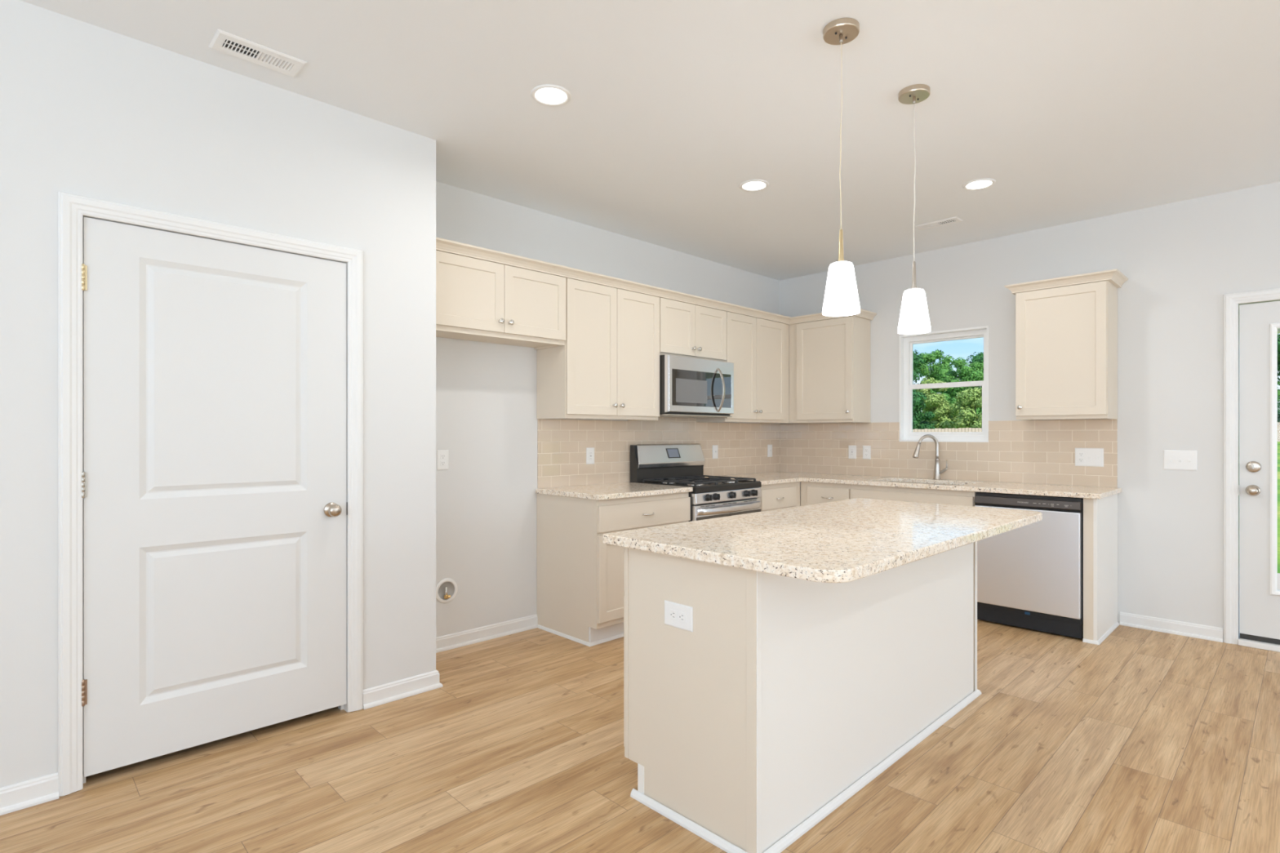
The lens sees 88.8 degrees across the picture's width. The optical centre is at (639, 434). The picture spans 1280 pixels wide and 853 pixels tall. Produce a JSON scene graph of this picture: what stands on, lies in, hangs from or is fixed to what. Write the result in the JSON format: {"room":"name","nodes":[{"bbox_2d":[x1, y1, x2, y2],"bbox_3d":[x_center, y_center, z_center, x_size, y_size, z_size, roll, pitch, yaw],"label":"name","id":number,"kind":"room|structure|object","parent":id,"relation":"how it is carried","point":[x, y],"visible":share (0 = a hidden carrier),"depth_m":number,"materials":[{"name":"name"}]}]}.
{"room":"kitchen","nodes":[
{"label":"kitchen","id":0,"kind":"room"},
{"bbox_2d":[0,0,435,787],"bbox_3d":[-2.921,-0.104,1.774,4.818,2.743,0.495,0,0,-44],"label":"wall","id":1,"kind":"structure","parent":0,"point":[86,109],"depth_m":2.53,"materials":[{"name":"white paint"}]},
{"bbox_2d":[0,772,58,815],"bbox_3d":[-3.247,1.226,1.094,3.402,0.083,0.024,0,0,-44],"label":"baseboard","id":2,"kind":"structure","parent":1,"relation":"attached to","point":[31,793],"depth_m":2.23,"materials":[{"name":"white paint"}]},
{"bbox_2d":[57,191,362,796],"bbox_3d":[-1.697,0.209,2.691,1.050,2.116,0.141,0,0,-44],"label":"door frame","id":3,"kind":"structure","parent":1,"relation":"attached to","point":[72,208],"depth_m":2.32,"materials":[{"name":"white paint"}]},
{"bbox_2d":[81,217,347,777],"bbox_3d":[-1.656,0.225,2.644,0.925,2.007,0.099,0,0,-44],"label":"door","id":4,"kind":"structure","parent":1,"relation":"in","point":[214,473],"depth_m":2.60,"materials":[{"name":"white paint"}]},
{"bbox_2d":[362,670,442,709],"bbox_3d":[-1.303,1.226,3.320,0.390,0.083,0.499,0,0,-44],"label":"baseboard","id":5,"kind":"structure","parent":1,"relation":"attached to","point":[380,695],"depth_m":3.13,"materials":[{"name":"white paint"}]},
{"bbox_2d":[435,181,779,637],"bbox_3d":[-1.782,-0.104,3.314,8.840,2.743,0.120,0,0,-44],"label":"wall","id":6,"kind":"structure","parent":0,"point":[486,393],"depth_m":4.12,"materials":[{"name":"white paint"}]},
{"bbox_2d":[436,449,448,470],"bbox_3d":[-1.157,0.150,3.834,0.072,0.117,0.007,0,0,-44],"label":"outlet","id":7,"kind":"object","parent":6,"relation":"attached to","point":[442,455],"visible":1,"depth_m":3.83,"materials":[{"name":"white plastic"}]},
{"bbox_2d":[440,453,445,458],"bbox_3d":[-1.155,0.131,3.832,0.033,0.029,0.002,0,0,-44],"label":"receptacle","id":8,"kind":"object","parent":7,"relation":"attached to","point":[442,455],"depth_m":3.83,"materials":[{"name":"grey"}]},
{"bbox_2d":[440,460,445,466],"bbox_3d":[-1.155,0.170,3.832,0.033,0.029,0.002,0,0,-44],"label":"receptacle","id":9,"kind":"object","parent":7,"relation":"attached to","point":[442,463],"depth_m":3.83,"materials":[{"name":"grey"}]},
{"bbox_2d":[435,577,457,603],"bbox_3d":[-1.133,0.922,3.842,0.146,0.146,0.028,0,0,-44],"label":"box","id":10,"kind":"object","parent":6,"relation":"attached to","point":[446,590],"visible":0.96,"depth_m":3.84,"materials":[{"name":"white plastic"}]},
{"bbox_2d":[435,613,537,653],"bbox_3d":[-1.012,1.226,3.964,0.946,0.083,0.024,0,0,-44],"label":"baseboard","id":11,"kind":"structure","parent":6,"relation":"attached to","point":[463,638],"depth_m":4.02,"materials":[{"name":"white paint"}]},
{"bbox_2d":[435,250,565,350],"bbox_3d":[-0.901,-0.776,3.841,0.954,0.440,0.353,0,0,-44],"label":"upper cabinet","id":12,"kind":"object","parent":6,"relation":"attached to","point":[480,300],"visible":0.73,"depth_m":3.74,"materials":[{"name":"beige paint"}]},
{"bbox_2d":[537,278,659,421],"bbox_3d":[-0.258,-0.548,4.468,0.837,0.895,0.353,0,0,-44],"label":"upper cabinet","id":13,"kind":"object","parent":6,"relation":"attached to","point":[607,366],"visible":0.92,"depth_m":4.29,"materials":[{"name":"beige paint"}]},
{"bbox_2d":[537,417,779,488],"bbox_3d":[0.335,0.086,5.287,2.814,0.539,0.008,0,0,-44],"label":"backsplash","id":14,"kind":"structure","parent":6,"relation":"attached to","point":[562,444],"depth_m":4.85,"materials":[{"name":"tile"}]},
{"bbox_2d":[586,447,594,464],"bbox_3d":[-0.349,0.152,4.609,0.072,0.117,0.008,0,0,-44],"label":"outlet","id":15,"kind":"object","parent":14,"relation":"attached to","point":[589,451],"visible":1,"depth_m":4.61,"materials":[{"name":"white plastic"}]},
{"bbox_2d":[588,451,592,460],"bbox_3d":[-0.347,0.152,4.608,0.033,0.066,0.003,0,0,-44],"label":"receptacle","id":16,"kind":"object","parent":15,"relation":"attached to","point":[590,453],"depth_m":4.60,"materials":[{"name":"white plastic"}]},
{"bbox_2d":[712,444,718,458],"bbox_3d":[0.646,0.150,5.574,0.072,0.117,0.016,0,0,-44],"label":"light switch","id":17,"kind":"object","parent":14,"relation":"attached to","point":[715,447],"visible":1,"depth_m":5.58,"materials":[{"name":"white plastic"}]},
{"bbox_2d":[767,444,772,457],"bbox_3d":[1.227,0.155,6.139,0.072,0.117,0.016,0,0,-44],"label":"light switch","id":18,"kind":"object","parent":14,"relation":"attached to","point":[769,446],"visible":1,"depth_m":6.13,"materials":[{"name":"white plastic"}]},
{"bbox_2d":[659,297,726,361],"bbox_3d":[0.315,-0.782,5.026,0.759,0.427,0.353,0,0,-44],"label":"upper cabinet","id":19,"kind":"object","parent":6,"relation":"attached to","point":[686,330],"visible":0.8,"depth_m":4.89,"materials":[{"name":"beige paint"}]},
{"bbox_2d":[657,354,733,417],"bbox_3d":[0.356,-0.350,4.982,0.750,0.430,0.455,0,0,-44],"label":"microwave","id":20,"kind":"object","parent":19,"relation":"attached to","point":[690,387],"visible":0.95,"depth_m":4.81,"materials":[{"name":"grey metal"}]},
{"bbox_2d":[696,311,789,423],"bbox_3d":[0.916,-0.548,5.612,0.916,0.895,0.353,0,0,-44],"label":"upper cabinet","id":21,"kind":"object","parent":6,"relation":"attached to","point":[758,348],"visible":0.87,"depth_m":5.49,"materials":[{"name":"beige paint"}]},
{"bbox_2d":[0,619,1279,852],"bbox_3d":[0.842,1.267,0.621,8.840,0.001,7.640,0,0,-44],"label":"floor","id":22,"kind":"structure","parent":0,"point":[1137,740],"depth_m":2.44,"materials":[{"name":"brown wood"}]},
{"bbox_2d":[537,492,690,646],"bbox_3d":[-0.162,0.827,4.348,0.831,0.878,0.657,0,0,-44],"label":"base cabinet","id":23,"kind":"object","parent":22,"relation":"on","point":[580,593],"visible":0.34,"depth_m":4.03,"materials":[{"name":"beige paint"}]},
{"bbox_2d":[535,482,693,500],"bbox_3d":[-0.164,0.371,4.348,0.836,0.031,0.638,0,0,-44],"label":"countertop","id":24,"kind":"structure","parent":23,"relation":"on","point":[621,490],"depth_m":4.20,"materials":[{"name":"stone"}]},
{"bbox_2d":[630,443,761,521],"bbox_3d":[0.442,0.671,4.881,0.758,1.192,0.699,0,0,-44],"label":"gas range","id":25,"kind":"object","parent":22,"relation":"on","point":[670,464],"visible":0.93,"depth_m":4.85,"materials":[{"name":"grey metal"}]},
{"bbox_2d":[637,478,761,493],"bbox_3d":[0.448,0.376,4.875,0.758,0.047,0.567,0,0,-44],"label":"cooktop","id":26,"kind":"object","parent":25,"relation":"in","point":[700,486],"depth_m":4.72,"materials":[{"name":"black metal"}]},
{"bbox_2d":[759,481,799,511],"bbox_3d":[0.912,0.827,5.394,0.614,0.878,0.657,0,0,-44],"label":"base cabinet","id":27,"kind":"object","parent":22,"relation":"on","point":[780,495],"visible":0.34,"depth_m":5.18,"materials":[{"name":"beige paint"}]},
{"bbox_2d":[623,541,981,852],"bbox_3d":[0.782,0.829,2.769,1.848,0.876,0.637,0,0,-44],"label":"kitchen island","id":28,"kind":"object","parent":22,"relation":"on","point":[785,697],"visible":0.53,"depth_m":2.18,"materials":[{"name":"beige paint"}]},
{"bbox_2d":[664,600,693,631],"bbox_3d":[0.125,0.596,2.143,0.007,0.080,0.124,0,0,-44],"label":"outlet","id":29,"kind":"object","parent":28,"relation":"attached to","point":[676,615],"visible":1,"depth_m":2.14,"materials":[{"name":"white plastic"}]},
{"bbox_2d":[670,608,676,620],"bbox_3d":[0.109,0.596,2.156,0.002,0.033,0.029,0,0,-44],"label":"receptacle","id":30,"kind":"object","parent":29,"relation":"attached to","point":[673,611],"depth_m":2.15,"materials":[{"name":"grey plastic"}]},
{"bbox_2d":[678,611,685,622],"bbox_3d":[0.137,0.596,2.128,0.002,0.033,0.029,0,0,-44],"label":"receptacle","id":31,"kind":"object","parent":29,"relation":"attached to","point":[682,615],"depth_m":2.13,"materials":[{"name":"grey plastic"}]},
{"bbox_2d":[602,497,1042,582],"bbox_3d":[0.867,0.373,2.672,1.903,0.034,0.927,0,0,-44],"label":"island countertop","id":32,"kind":"structure","parent":28,"relation":"on","point":[851,540],"depth_m":2.31,"materials":[{"name":"stone"}]},
{"bbox_2d":[800,481,850,506],"bbox_3d":[1.686,0.827,5.443,0.657,0.878,0.446,0,0,-44],"label":"base cabinet","id":33,"kind":"object","parent":22,"relation":"on","point":[811,493],"visible":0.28,"depth_m":5.25,"materials":[{"name":"beige paint"}]},
{"bbox_2d":[850,484,976,506],"bbox_3d":[2.159,0.827,4.959,0.658,0.879,0.906,0,0,-44],"label":"base cabinet","id":34,"kind":"object","parent":22,"relation":"on","point":[877,492],"visible":0.09,"depth_m":4.72,"materials":[{"name":"beige paint"}]},
{"bbox_2d":[704,471,1121,498],"bbox_3d":[1.835,0.371,4.876,1.220,0.031,2.672,0,0,-44],"label":"countertop","id":35,"kind":"structure","parent":34,"relation":"on","point":[772,477],"depth_m":4.73,"materials":[{"name":"stone"}]},
{"bbox_2d":[912,434,947,479],"bbox_3d":[2.261,0.178,5.119,0.274,0.356,0.092,0,0,-2],"label":"faucet","id":36,"kind":"object","parent":35,"relation":"on","point":[937,472],"visible":1,"depth_m":5.12,"materials":[{"name":"silver metal"}]},
{"bbox_2d":[974,492,1083,639],"bbox_3d":[2.688,0.825,4.402,0.620,0.860,0.612,0,0,-44],"label":"dishwasher","id":37,"kind":"object","parent":22,"relation":"on","point":[1030,576],"visible":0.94,"depth_m":4.15,"materials":[{"name":"grey metal"}]},
{"bbox_2d":[1082,493,1119,644],"bbox_3d":[2.951,0.827,4.171,0.621,0.878,0.084,0,0,-44],"label":"end panel","id":38,"kind":"object","parent":22,"relation":"on","point":[1100,515],"visible":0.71,"depth_m":4.01,"materials":[{"name":"beige paint"}]},
{"bbox_2d":[20,0,1279,280],"bbox_3d":[0.843,-1.536,0.621,8.840,0.120,7.640,0,0,-44],"label":"ceiling","id":39,"kind":"structure","parent":0,"point":[1076,110],"depth_m":2.87,"materials":[{"name":"white paint"}]},
{"bbox_2d":[208,28,306,76],"bbox_3d":[-1.479,-1.472,2.535,0.302,0.008,0.150,0,0,-44],"label":"ceiling vent","id":40,"kind":"object","parent":39,"relation":"in","point":[224,42],"visible":1,"depth_m":2.52,"materials":[{"name":"white plastic"}]},
{"bbox_2d":[530,84,571,106],"bbox_3d":[-0.387,-1.473,2.841,0.176,0.006,0.176,0,0,-44],"label":"recessed light","id":41,"kind":"object","parent":39,"relation":"in","point":[549,95],"visible":1,"depth_m":2.83,"materials":[{"name":"white plastic"}]},
{"bbox_2d":[739,179,768,191],"bbox_3d":[0.676,-1.473,3.869,0.176,0.006,0.176,0,0,-44],"label":"recessed light","id":42,"kind":"object","parent":39,"relation":"in","point":[751,185],"visible":1,"depth_m":3.86,"materials":[{"name":"white plastic"}]},
{"bbox_2d":[822,17,860,316],"bbox_3d":[0.731,-0.958,2.376,0.132,1.034,0.132,0,0,-44],"label":"pendant light","id":43,"kind":"object","parent":39,"relation":"hanging from","point":[841,296],"visible":1,"depth_m":2.34,"materials":[{"name":"white glass"}]},
{"bbox_2d":[897,84,930,334],"bbox_3d":[1.180,-0.958,2.813,0.132,1.034,0.132,0,0,-44],"label":"pendant light","id":44,"kind":"object","parent":39,"relation":"hanging from","point":[914,317],"visible":1,"depth_m":2.78,"materials":[{"name":"white glass"}]},
{"bbox_2d":[915,216,963,230],"bbox_3d":[2.087,-1.472,4.564,0.118,0.008,0.285,0,0,-44],"label":"ceiling vent","id":45,"kind":"object","parent":39,"relation":"in","point":[953,220],"visible":1,"depth_m":4.55,"materials":[{"name":"white plastic"}]},
{"bbox_2d":[962,177,995,190],"bbox_3d":[1.998,-1.473,3.850,0.176,0.006,0.176,0,0,-44],"label":"recessed light","id":46,"kind":"object","parent":39,"relation":"in","point":[979,184],"visible":1,"depth_m":3.84,"materials":[{"name":"white plastic"}]},
{"bbox_2d":[779,181,1279,628],"bbox_3d":[4.007,-0.104,3.621,0.120,2.743,7.520,0,0,-44],"label":"wall","id":47,"kind":"structure","parent":0,"point":[1179,260],"depth_m":4.25,"materials":[{"name":"white paint"}]},
{"bbox_2d":[789,315,870,423],"bbox_3d":[1.641,-0.548,5.709,0.353,0.895,0.615,0,0,-44],"label":"upper cabinet","id":48,"kind":"object","parent":47,"relation":"attached to","point":[829,359],"visible":0.91,"depth_m":5.56,"materials":[{"name":"beige paint"}]},
{"bbox_2d":[435,236,876,324],"bbox_3d":[0.434,-1.006,4.493,3.775,0.054,0.674,0,0,-44],"label":"crown molding","id":49,"kind":"structure","parent":48,"relation":"attached to","point":[443,245],"depth_m":4.31,"materials":[{"name":"beige paint"}]},
{"bbox_2d":[898,325,988,442],"bbox_3d":[2.439,-0.381,5.225,0.127,0.883,0.688,0,0,-44],"label":"window","id":50,"kind":"structure","parent":47,"relation":"in","point":[906,342],"depth_m":5.28,"materials":[{"name":"white plastic"}]},
{"bbox_2d":[779,419,1117,487],"bbox_3d":[2.266,0.128,5.315,0.008,0.457,2.647,0,0,-44],"label":"backsplash","id":51,"kind":"structure","parent":47,"relation":"attached to","point":[1018,451],"depth_m":5.02,"materials":[{"name":"tile"}]},
{"bbox_2d":[848,445,856,458],"bbox_3d":[1.859,0.155,5.721,0.008,0.117,0.072,0,0,-44],"label":"light switch","id":52,"kind":"object","parent":51,"relation":"attached to","point":[851,449],"visible":1,"depth_m":5.72,"materials":[{"name":"white plastic"}]},
{"bbox_2d":[850,448,853,455],"bbox_3d":[1.857,0.155,5.720,0.003,0.066,0.033,0,0,-44],"label":"receptacle","id":53,"kind":"object","parent":52,"relation":"attached to","point":[851,449],"depth_m":5.72,"materials":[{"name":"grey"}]},
{"bbox_2d":[862,445,871,459],"bbox_3d":[1.951,0.155,5.627,0.007,0.117,0.072,0,0,-44],"label":"outlet","id":54,"kind":"object","parent":51,"relation":"attached to","point":[866,449],"visible":1,"depth_m":5.62,"materials":[{"name":"white plastic"}]},
{"bbox_2d":[1075,448,1103,466],"bbox_3d":[3.072,0.157,4.471,0.016,0.125,0.165,0,0,-44],"label":"switch plate","id":55,"kind":"object","parent":51,"relation":"attached to","point":[1094,457],"visible":1,"depth_m":4.47,"materials":[{"name":"white plastic"}]},
{"bbox_2d":[1078,452,1084,456],"bbox_3d":[3.041,0.138,4.505,0.002,0.029,0.033,0,0,-44],"label":"receptacle","id":56,"kind":"object","parent":55,"relation":"attached to","point":[1080,454],"depth_m":4.50,"materials":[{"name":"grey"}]},
{"bbox_2d":[1078,457,1084,462],"bbox_3d":[3.041,0.176,4.505,0.002,0.029,0.033,0,0,-44],"label":"receptacle","id":57,"kind":"object","parent":55,"relation":"attached to","point":[1080,460],"depth_m":4.50,"materials":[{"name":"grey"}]},
{"bbox_2d":[1004,268,1128,420],"bbox_3d":[2.881,-0.567,4.430,0.362,0.932,0.642,0,0,-44],"label":"upper cabinet","id":58,"kind":"object","parent":47,"relation":"attached to","point":[1066,327],"visible":1,"depth_m":4.31,"materials":[{"name":"beige paint"}]},
{"bbox_2d":[1119,612,1223,642],"bbox_3d":[3.375,1.226,4.166,0.024,0.083,0.514,0,0,-44],"label":"baseboard","id":59,"kind":"structure","parent":47,"relation":"attached to","point":[1158,624],"depth_m":4.15,"materials":[{"name":"white paint"}]},
{"bbox_2d":[1163,449,1197,470],"bbox_3d":[3.415,0.163,4.131,0.016,0.125,0.165,0,0,-44],"label":"switch plate","id":60,"kind":"object","parent":47,"relation":"attached to","point":[1173,460],"visible":1,"depth_m":4.13,"materials":[{"name":"white plastic"}]},
{"bbox_2d":[1223,288,1279,644],"bbox_3d":[3.966,0.207,3.648,0.141,2.120,1.047,0,0,-44],"label":"door frame","id":61,"kind":"structure","parent":47,"relation":"attached to","point":[1231,301],"depth_m":3.95,"materials":[{"name":"white paint"}]},
{"bbox_2d":[1238,300,1279,644],"bbox_3d":[3.931,0.225,3.616,0.108,2.013,0.912,0,0,-44],"label":"door","id":62,"kind":"structure","parent":47,"relation":"in","point":[1259,322],"depth_m":3.89,"materials":[{"name":"white paint"}]},
{"bbox_2d":[1238,635,1279,652],"bbox_3d":[3.963,1.250,3.646,0.148,0.034,0.916,0,0,-44],"label":"door sill","id":63,"kind":"structure","parent":47,"relation":"attached to","point":[1242,642],"depth_m":3.86,"materials":[{"name":"white paint"}]},
{"label":"outside","id":64,"kind":"structure","parent":0,"visible":0},
{"bbox_2d":[1277,441,1279,573],"bbox_3d":[51.879,0.916,55.526,140.860,5.142,220.000,0,0,-44],"label":"lawn","id":65,"kind":"structure","parent":64,"point":[1278,442],"depth_m":12.73,"materials":[{"name":"green plant"}]},
{"bbox_2d":[912,349,928,426],"bbox_3d":[31.720,-4.633,80.241,7.273,11.947,7.351,0,0,-44],"label":"tree","id":66,"kind":"object","parent":65,"relation":"on","point":[917,360],"visible":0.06,"depth_m":78.22,"materials":[{"name":"green plant"}]},
{"bbox_2d":[912,391,936,431],"bbox_3d":[25.515,-1.302,61.821,4.131,5.438,4.178,0,0,-44],"label":"tree","id":67,"kind":"object","parent":65,"relation":"on","point":[917,399],"visible":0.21,"depth_m":60.80,"materials":[{"name":"green plant"}]},
{"bbox_2d":[913,349,955,426],"bbox_3d":[39.590,-5.325,89.268,7.762,12.596,7.851,0,0,-44],"label":"tree","id":68,"kind":"object","parent":65,"relation":"on","point":[937,371],"visible":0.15,"depth_m":87.65,"materials":[{"name":"green plant"}]},
{"bbox_2d":[915,377,968,429],"bbox_3d":[31.175,-2.246,67.441,5.011,7.477,5.242,0,0,23],"label":"tree","id":69,"kind":"object","parent":65,"relation":"on","point":[935,403],"visible":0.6,"depth_m":66.60,"materials":[{"name":"green plant"}]},
{"bbox_2d":[939,368,961,430],"bbox_3d":[46.270,-4.753,97.627,7.757,10.755,7.736,0,0,-44],"label":"tree","id":70,"kind":"object","parent":65,"relation":"on","point":[941,392],"visible":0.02,"depth_m":96.63,"materials":[{"name":"green plant"}]},
{"bbox_2d":[939,386,982,431],"bbox_3d":[35.386,-2.300,73.429,4.626,7.212,4.825,0,0,-2],"label":"tree","id":71,"kind":"object","parent":65,"relation":"on","point":[948,396],"visible":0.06,"depth_m":73.50,"materials":[{"name":"green plant"}]},
{"bbox_2d":[938,357,983,412],"bbox_3d":[41.103,-4.152,81.015,6.904,10.814,6.606,0,0,-44],"label":"tree","id":72,"kind":"object","parent":65,"relation":"on","point":[966,374],"visible":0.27,"depth_m":80.08,"materials":[{"name":"green plant"}]},
{"bbox_2d":[952,386,982,431],"bbox_3d":[31.731,-1.508,61.390,4.182,5.947,4.187,0,0,-33],"label":"tree","id":73,"kind":"object","parent":65,"relation":"on","point":[971,398],"visible":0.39,"depth_m":60.99,"materials":[{"name":"green plant"}]},
{"bbox_2d":[966,351,983,388],"bbox_3d":[48.748,-5.477,89.874,8.207,12.146,8.225,0,0,-44],"label":"tree","id":74,"kind":"object","parent":65,"relation":"on","point":[979,357],"visible":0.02,"depth_m":90.76,"materials":[{"name":"green plant"}]},
{"bbox_2d":[912,422,1279,441],"bbox_3d":[43.667,0.071,58.000,37.988,2.819,37.023,0,0,-44],"label":"wooden fence","id":75,"kind":"object","parent":65,"relation":"on","point":[959,429],"visible":0.08,"depth_m":57.98,"materials":[{"name":"beige wood"}]},
{"bbox_2d":[1277,573,1279,590],"bbox_3d":[5.531,1.352,4.353,3.075,0.110,3.800,0,0,-44],"label":"patio slab","id":76,"kind":"object","parent":65,"relation":"on","point":[1278,574],"depth_m":5.75,"materials":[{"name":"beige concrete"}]},
{"bbox_2d":[1277,333,1279,422],"bbox_3d":[62.025,-6.220,63.920,8.629,13.904,8.404,0,0,-44],"label":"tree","id":77,"kind":"object","parent":65,"relation":"on","point":[1278,336],"visible":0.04,"depth_m":63.66,"materials":[{"name":"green plant"}]},
{"bbox_2d":[1277,333,1279,411],"bbox_3d":[77.127,-5.926,75.612,8.523,12.852,9.667,0,0,-44],"label":"tree","id":78,"kind":"object","parent":65,"relation":"on","point":[1278,390],"visible":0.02,"depth_m":75.26,"materials":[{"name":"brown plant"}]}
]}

